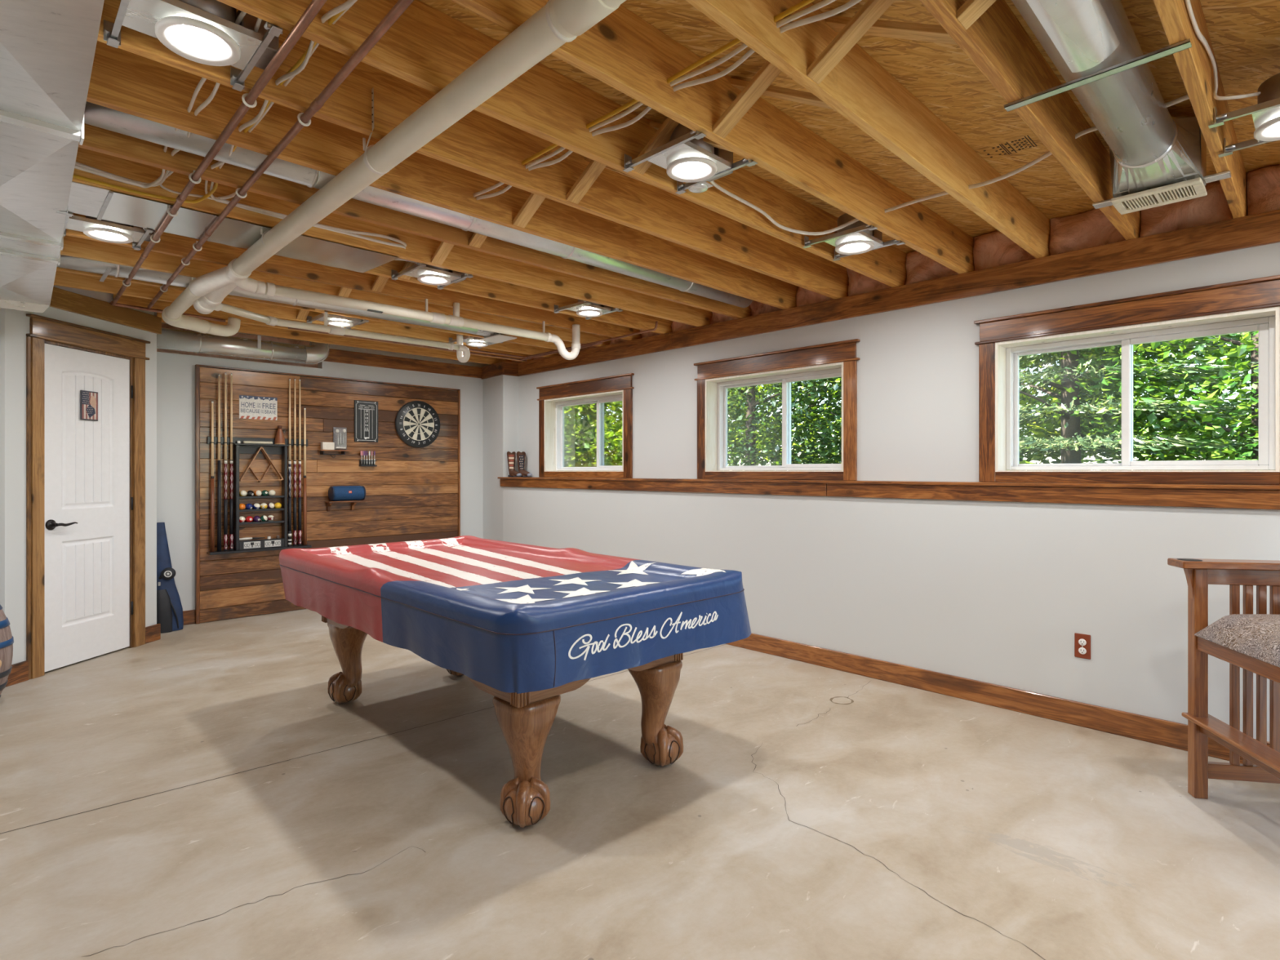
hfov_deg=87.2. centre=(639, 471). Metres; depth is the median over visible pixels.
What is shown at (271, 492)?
ball
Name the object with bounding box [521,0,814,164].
electrical cable
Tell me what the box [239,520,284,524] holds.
shelf
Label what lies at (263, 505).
ball
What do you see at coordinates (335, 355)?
trim
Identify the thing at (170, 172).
electrical cable
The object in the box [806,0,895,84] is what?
strip
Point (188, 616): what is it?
baseboard
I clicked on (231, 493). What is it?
pool cue
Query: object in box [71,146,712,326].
joist
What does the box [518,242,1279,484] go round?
wall
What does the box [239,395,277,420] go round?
sign
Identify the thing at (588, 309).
recessed light
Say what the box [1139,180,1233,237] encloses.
insulation batt
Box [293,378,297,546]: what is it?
pool cue
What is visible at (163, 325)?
trim
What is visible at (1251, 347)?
tree
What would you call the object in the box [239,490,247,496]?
ball
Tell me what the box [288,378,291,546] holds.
pool cue
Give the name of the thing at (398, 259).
electrical cable
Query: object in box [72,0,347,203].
electrical cable
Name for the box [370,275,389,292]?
strip
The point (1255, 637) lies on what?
cushion
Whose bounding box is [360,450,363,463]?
dart
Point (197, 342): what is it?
duct
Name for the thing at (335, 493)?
speaker
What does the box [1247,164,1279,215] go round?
insulation batt
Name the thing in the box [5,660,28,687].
baseboard
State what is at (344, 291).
strip
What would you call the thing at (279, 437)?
shaker bottle
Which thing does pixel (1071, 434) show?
tree
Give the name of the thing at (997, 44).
joist
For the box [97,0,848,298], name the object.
joist
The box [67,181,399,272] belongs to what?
metal pan
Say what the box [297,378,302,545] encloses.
pool cue
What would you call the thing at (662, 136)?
strip
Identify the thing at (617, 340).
insulation batt
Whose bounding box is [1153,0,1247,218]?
joist
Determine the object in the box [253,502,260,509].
ball
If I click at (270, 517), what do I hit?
ball
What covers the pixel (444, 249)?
strip
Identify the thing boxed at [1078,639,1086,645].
receptacle
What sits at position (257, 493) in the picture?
ball
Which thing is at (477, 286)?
joist
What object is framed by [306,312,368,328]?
recessed light
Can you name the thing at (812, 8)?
electrical cable
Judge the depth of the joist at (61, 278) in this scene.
4.92 m
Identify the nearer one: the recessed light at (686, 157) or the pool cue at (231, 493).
the recessed light at (686, 157)
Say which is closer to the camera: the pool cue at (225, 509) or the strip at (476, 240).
the strip at (476, 240)
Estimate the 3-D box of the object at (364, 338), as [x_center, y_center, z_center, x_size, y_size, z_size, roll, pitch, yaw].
[-1.507,-1.116,5.558,2.225,0.018,1.251,0,0,-44]
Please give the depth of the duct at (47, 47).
1.86 m
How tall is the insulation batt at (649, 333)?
0.226 m
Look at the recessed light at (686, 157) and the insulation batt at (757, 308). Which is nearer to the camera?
the recessed light at (686, 157)
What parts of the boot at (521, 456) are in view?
star panel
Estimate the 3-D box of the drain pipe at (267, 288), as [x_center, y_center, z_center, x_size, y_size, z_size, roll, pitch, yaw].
[-1.332,-1.026,4.578,2.365,0.288,0.077,0,0,-44]
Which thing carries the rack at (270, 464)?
hanging from the cue rack at (273, 544)
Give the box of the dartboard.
[395,400,439,447]
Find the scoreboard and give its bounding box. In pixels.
[354,400,377,442]
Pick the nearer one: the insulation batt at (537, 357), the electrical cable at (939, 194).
the electrical cable at (939, 194)
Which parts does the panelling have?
edge trim, edge trim, edge trim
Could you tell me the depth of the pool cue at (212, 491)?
5.54 m
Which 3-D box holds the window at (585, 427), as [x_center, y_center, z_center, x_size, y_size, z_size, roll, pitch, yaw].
[-0.482,-0.396,6.397,0.228,0.912,1.398,0,0,-44]
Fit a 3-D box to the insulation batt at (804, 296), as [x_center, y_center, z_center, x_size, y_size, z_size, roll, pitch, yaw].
[1.240,-1.255,4.655,0.134,0.226,0.352,0,0,-44]
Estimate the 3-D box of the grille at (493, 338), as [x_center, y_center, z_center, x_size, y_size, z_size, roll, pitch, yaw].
[-1.187,-1.106,5.613,0.180,0.012,0.300,0,0,-44]
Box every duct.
[0,0,104,313]
[84,101,752,307]
[156,327,329,364]
[1004,0,1231,214]
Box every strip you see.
[296,309,309,320]
[337,287,351,297]
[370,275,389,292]
[399,261,415,279]
[431,241,453,265]
[468,232,487,248]
[512,192,545,227]
[565,160,606,204]
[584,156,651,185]
[631,117,679,174]
[649,120,731,151]
[711,61,782,137]
[730,78,833,109]
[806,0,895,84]
[824,15,956,44]
[956,0,995,30]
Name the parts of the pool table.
corner post, leg, corner post, leg, leg, corner post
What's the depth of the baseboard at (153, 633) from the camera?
4.93 m
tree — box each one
[613,385,759,471]
[727,377,841,466]
[727,378,841,466]
[727,391,767,449]
[735,377,1023,464]
[823,346,1143,463]
[1019,333,1258,463]
[1028,330,1269,465]
[1032,333,1251,462]
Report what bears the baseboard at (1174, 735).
attached to the wall at (997, 593)
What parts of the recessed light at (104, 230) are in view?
mounting plate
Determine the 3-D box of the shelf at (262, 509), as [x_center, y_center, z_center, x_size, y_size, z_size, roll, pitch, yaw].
[-3.272,0.333,5.798,0.350,0.018,0.077,0,0,-44]
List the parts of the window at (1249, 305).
casing, fixed sash, cap moulding, cap moulding, head casing, casing, frame, sliding sash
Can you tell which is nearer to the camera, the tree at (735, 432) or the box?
the box
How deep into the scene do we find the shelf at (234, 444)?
5.76 m
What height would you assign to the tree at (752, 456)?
5.996 m
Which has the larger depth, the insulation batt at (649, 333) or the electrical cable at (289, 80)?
the insulation batt at (649, 333)
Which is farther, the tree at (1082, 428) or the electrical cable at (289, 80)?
the tree at (1082, 428)
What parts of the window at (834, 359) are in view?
casing, fixed sash, casing, head casing, cap moulding, cap moulding, frame, sliding sash, casing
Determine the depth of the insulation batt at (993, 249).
3.79 m
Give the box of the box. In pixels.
[320,442,334,449]
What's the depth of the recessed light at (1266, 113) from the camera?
2.17 m
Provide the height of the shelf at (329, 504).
0.096 m
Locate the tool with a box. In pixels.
[239,537,265,540]
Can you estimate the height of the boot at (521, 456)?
0.261 m
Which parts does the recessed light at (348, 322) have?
mounting plate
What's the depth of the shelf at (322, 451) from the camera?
6.19 m
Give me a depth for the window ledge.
3.67 m
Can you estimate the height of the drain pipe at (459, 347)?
0.249 m
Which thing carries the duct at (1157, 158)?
attached to the joist at (1194, 64)
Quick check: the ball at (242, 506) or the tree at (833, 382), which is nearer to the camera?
the ball at (242, 506)
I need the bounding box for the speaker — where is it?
[328,485,365,501]
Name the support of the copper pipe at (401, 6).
attached to the joist at (479, 143)
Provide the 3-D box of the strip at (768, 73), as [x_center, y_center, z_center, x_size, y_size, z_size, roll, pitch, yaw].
[0.392,-1.254,2.158,0.064,0.223,0.375,0,0,-44]
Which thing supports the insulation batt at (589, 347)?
on the wall at (917, 366)
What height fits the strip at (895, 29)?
0.223 m
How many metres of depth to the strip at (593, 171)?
2.78 m
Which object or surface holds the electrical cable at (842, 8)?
attached to the joist at (860, 90)
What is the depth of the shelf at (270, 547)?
5.73 m
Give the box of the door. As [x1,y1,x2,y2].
[26,313,150,679]
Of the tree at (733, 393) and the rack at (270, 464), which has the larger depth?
the tree at (733, 393)
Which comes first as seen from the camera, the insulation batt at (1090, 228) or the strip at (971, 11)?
the strip at (971, 11)
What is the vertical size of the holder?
0.066 m
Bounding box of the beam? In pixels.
[45,286,161,334]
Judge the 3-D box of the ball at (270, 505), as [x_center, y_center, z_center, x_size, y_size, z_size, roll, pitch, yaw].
[-3.214,0.302,5.851,0.057,0.057,0.057,0,0,-44]
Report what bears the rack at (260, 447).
hanging from the cue rack at (273, 544)
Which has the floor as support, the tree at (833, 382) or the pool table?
the pool table
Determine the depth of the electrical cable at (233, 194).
2.99 m
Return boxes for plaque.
[80,390,97,421]
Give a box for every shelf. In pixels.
[207,544,311,555]
[232,443,288,446]
[239,495,284,498]
[239,508,284,511]
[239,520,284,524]
[317,449,352,457]
[324,500,367,511]
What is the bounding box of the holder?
[359,459,377,466]
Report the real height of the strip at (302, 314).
0.223 m
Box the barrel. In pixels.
[0,604,13,697]
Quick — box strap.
[363,88,383,174]
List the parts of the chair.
post, arm, seat rail, footrest rail, rail, rail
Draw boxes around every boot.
[506,451,521,476]
[516,451,532,476]
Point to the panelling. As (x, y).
(412, 494)
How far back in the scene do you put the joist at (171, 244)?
4.25 m
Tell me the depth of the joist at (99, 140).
3.09 m
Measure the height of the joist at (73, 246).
0.230 m
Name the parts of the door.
casing, lever handle, head casing, cap moulding, cap moulding, casing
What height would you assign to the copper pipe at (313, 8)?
0.049 m
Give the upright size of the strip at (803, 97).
0.223 m
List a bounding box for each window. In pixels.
[536,373,634,478]
[693,338,860,480]
[973,275,1279,484]
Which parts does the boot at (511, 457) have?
stripe panel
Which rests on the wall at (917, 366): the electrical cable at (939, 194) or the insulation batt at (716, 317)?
the insulation batt at (716, 317)
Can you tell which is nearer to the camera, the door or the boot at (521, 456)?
the door
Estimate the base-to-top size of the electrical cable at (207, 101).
0.063 m
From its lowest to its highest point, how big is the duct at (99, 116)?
0.160 m
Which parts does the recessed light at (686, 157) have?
mounting plate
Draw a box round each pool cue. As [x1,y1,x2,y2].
[209,400,214,551]
[217,373,221,551]
[223,372,227,551]
[229,373,233,550]
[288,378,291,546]
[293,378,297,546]
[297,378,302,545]
[302,407,306,545]
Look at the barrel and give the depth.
3.55 m
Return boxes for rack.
[207,436,311,555]
[239,446,283,481]
[248,448,271,482]
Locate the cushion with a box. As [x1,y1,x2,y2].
[1194,613,1279,667]
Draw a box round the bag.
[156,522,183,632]
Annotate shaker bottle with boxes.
[274,425,284,444]
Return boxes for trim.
[156,323,318,368]
[324,348,481,378]
[481,361,504,379]
[503,360,518,376]
[518,208,1279,376]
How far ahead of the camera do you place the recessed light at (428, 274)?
3.90 m
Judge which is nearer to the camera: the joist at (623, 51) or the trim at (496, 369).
the joist at (623, 51)
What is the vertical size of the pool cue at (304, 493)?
1.236 m
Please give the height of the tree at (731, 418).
8.622 m
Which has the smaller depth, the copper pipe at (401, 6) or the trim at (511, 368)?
the copper pipe at (401, 6)
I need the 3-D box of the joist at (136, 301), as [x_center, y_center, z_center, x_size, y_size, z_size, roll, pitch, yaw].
[-2.347,-1.255,5.865,3.564,0.230,0.037,0,0,-44]
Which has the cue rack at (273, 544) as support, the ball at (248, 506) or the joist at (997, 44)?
the ball at (248, 506)
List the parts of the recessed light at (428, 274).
mounting plate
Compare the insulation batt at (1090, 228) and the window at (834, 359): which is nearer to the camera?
the insulation batt at (1090, 228)
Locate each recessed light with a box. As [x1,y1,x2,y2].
[63,211,155,250]
[103,0,282,91]
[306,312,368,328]
[391,262,473,289]
[448,335,503,348]
[554,299,622,319]
[622,123,757,194]
[802,213,905,261]
[1208,72,1279,157]
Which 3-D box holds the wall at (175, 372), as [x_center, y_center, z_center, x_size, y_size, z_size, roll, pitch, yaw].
[-4.415,-0.060,4.858,7.490,2.620,0.120,0,0,-44]
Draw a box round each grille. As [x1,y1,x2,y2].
[479,333,516,342]
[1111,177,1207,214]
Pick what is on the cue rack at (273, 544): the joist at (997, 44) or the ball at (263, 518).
the ball at (263, 518)
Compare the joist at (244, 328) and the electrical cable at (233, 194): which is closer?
the electrical cable at (233, 194)
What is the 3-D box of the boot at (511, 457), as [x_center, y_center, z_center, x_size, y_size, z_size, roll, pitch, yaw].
[-1.295,-0.074,6.923,0.188,0.261,0.086,0,0,34]
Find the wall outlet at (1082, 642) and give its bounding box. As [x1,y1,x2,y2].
[1074,632,1090,659]
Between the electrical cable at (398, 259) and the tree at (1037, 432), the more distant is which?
the tree at (1037, 432)
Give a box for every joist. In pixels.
[53,271,559,357]
[56,266,581,351]
[57,254,516,342]
[60,235,611,346]
[66,213,641,340]
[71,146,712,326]
[78,123,751,318]
[86,40,798,309]
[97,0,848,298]
[112,293,533,361]
[156,312,511,364]
[217,0,906,287]
[364,260,672,333]
[451,0,974,274]
[685,0,1050,257]
[919,0,1141,239]
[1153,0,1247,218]
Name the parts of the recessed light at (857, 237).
mounting plate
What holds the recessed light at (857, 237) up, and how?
attached to the joist at (623, 51)
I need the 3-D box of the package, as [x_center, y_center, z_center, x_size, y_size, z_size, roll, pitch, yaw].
[-2.799,-0.304,6.280,0.120,0.211,0.039,0,0,-44]
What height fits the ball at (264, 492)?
0.057 m
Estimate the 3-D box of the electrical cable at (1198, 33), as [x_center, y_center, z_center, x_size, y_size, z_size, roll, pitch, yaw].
[1.648,-1.240,1.893,0.808,0.110,0.111,0,0,-44]
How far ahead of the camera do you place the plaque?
4.43 m
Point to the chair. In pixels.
(1248, 641)
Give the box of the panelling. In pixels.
[195,364,460,624]
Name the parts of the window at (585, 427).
casing, fixed sash, pane, casing, cap moulding, head casing, cap moulding, frame, sliding sash, pane, casing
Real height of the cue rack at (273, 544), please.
0.972 m
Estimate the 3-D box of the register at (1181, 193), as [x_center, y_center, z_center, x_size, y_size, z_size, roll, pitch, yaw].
[2.097,-1.117,2.718,0.140,0.002,0.235,0,0,-44]
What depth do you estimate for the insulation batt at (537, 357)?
6.94 m
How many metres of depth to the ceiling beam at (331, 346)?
6.88 m
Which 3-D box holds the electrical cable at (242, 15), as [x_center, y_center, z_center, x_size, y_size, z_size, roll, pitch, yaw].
[-1.627,-1.191,2.103,0.420,0.044,1.568,0,0,-44]
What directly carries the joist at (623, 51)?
attached to the ceiling
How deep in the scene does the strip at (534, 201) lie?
3.07 m
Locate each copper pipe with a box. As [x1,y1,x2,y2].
[110,0,327,322]
[146,0,413,308]
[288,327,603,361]
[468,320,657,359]
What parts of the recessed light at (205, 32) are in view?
mounting plate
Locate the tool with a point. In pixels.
(246, 538)
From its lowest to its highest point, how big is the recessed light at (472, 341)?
0.159 m
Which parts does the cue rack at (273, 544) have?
score plate, rail, rubber strip, panel, triangle rail, score plate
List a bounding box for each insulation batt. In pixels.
[533,356,546,359]
[580,343,597,350]
[609,338,627,344]
[640,329,660,337]
[671,320,697,331]
[710,311,737,324]
[750,300,782,315]
[795,286,834,306]
[846,267,891,296]
[905,250,959,284]
[973,231,1036,271]
[1048,208,1125,255]
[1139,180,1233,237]
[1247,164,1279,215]
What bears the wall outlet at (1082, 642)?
attached to the wall at (997, 593)
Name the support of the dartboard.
attached to the panelling
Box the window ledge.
[497,476,1279,510]
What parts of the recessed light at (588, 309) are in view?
mounting plate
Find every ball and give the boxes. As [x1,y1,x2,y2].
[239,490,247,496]
[239,503,245,509]
[239,515,245,522]
[245,503,253,509]
[245,515,253,522]
[246,489,253,496]
[253,489,262,496]
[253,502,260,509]
[253,515,260,521]
[260,502,267,508]
[260,515,267,521]
[261,489,268,495]
[266,515,274,520]
[267,502,274,508]
[268,489,275,495]
[274,502,281,508]
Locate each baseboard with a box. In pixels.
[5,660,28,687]
[145,623,160,644]
[182,609,195,625]
[725,632,1269,764]
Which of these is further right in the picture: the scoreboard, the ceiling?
the ceiling
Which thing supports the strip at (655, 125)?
attached to the joist at (623, 51)
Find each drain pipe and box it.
[161,0,626,336]
[214,302,470,362]
[255,280,580,359]
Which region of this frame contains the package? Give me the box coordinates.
[333,426,346,449]
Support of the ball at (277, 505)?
on the cue rack at (273, 544)
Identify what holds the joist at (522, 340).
attached to the ceiling
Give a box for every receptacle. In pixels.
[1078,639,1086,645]
[1078,647,1086,653]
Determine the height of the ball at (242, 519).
0.057 m
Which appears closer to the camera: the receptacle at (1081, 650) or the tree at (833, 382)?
the receptacle at (1081, 650)
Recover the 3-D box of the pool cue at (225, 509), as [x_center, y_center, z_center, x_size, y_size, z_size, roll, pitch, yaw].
[-3.463,-0.082,5.614,0.030,1.489,0.030,0,0,-44]
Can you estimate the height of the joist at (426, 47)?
0.230 m
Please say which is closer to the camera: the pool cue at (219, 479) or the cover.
the cover
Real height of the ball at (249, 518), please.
0.057 m
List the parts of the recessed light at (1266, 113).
mounting plate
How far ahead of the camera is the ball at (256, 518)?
5.75 m
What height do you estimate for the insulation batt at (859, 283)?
0.226 m
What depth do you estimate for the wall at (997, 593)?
3.74 m
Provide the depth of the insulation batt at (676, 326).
5.55 m
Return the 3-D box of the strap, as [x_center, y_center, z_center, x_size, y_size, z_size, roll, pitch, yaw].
[-0.892,-1.164,2.321,0.107,0.238,0.110,0,0,-44]
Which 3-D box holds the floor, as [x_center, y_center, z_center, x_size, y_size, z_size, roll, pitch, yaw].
[-0.974,1.310,1.566,7.800,0.121,10.200,0,0,-44]
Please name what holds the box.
on the shelf at (322, 451)
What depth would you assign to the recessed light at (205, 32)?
1.74 m
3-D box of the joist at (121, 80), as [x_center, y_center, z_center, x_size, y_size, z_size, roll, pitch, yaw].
[-1.534,-1.255,2.216,7.510,0.230,0.037,0,0,-44]
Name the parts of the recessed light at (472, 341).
mounting plate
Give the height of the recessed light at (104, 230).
0.159 m
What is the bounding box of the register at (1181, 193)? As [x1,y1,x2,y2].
[1122,186,1192,208]
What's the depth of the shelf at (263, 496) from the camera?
5.78 m
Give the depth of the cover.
2.56 m
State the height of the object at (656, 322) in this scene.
0.075 m
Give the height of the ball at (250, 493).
0.057 m
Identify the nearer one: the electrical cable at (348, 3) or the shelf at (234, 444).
the electrical cable at (348, 3)
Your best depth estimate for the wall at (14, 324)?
3.99 m
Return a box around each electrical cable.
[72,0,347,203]
[74,11,246,187]
[75,17,262,186]
[160,170,287,216]
[204,0,406,246]
[209,5,405,248]
[217,190,239,199]
[394,257,417,263]
[473,0,835,196]
[475,0,861,199]
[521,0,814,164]
[710,180,948,235]
[968,94,1189,188]
[1184,0,1261,100]
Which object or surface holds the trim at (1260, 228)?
attached to the wall at (917, 366)
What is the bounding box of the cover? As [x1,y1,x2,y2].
[279,535,751,693]
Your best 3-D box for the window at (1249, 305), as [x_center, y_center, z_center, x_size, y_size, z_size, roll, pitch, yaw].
[2.453,-0.396,3.401,0.228,0.912,1.370,0,0,-44]
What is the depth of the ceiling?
2.38 m
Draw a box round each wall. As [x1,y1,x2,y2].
[0,284,156,664]
[156,351,483,610]
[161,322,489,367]
[483,374,1279,742]
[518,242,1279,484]
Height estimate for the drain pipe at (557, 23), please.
0.202 m
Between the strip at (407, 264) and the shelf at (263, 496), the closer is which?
the strip at (407, 264)
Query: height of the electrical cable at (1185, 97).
0.083 m
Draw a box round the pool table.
[321,615,683,827]
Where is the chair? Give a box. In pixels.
[1167,558,1279,799]
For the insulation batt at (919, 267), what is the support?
on the wall at (917, 366)
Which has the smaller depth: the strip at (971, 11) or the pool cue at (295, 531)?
the strip at (971, 11)
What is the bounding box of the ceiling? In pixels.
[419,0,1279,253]
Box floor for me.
[0,608,1279,959]
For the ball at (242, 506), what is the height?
0.057 m
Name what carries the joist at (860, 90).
attached to the ceiling

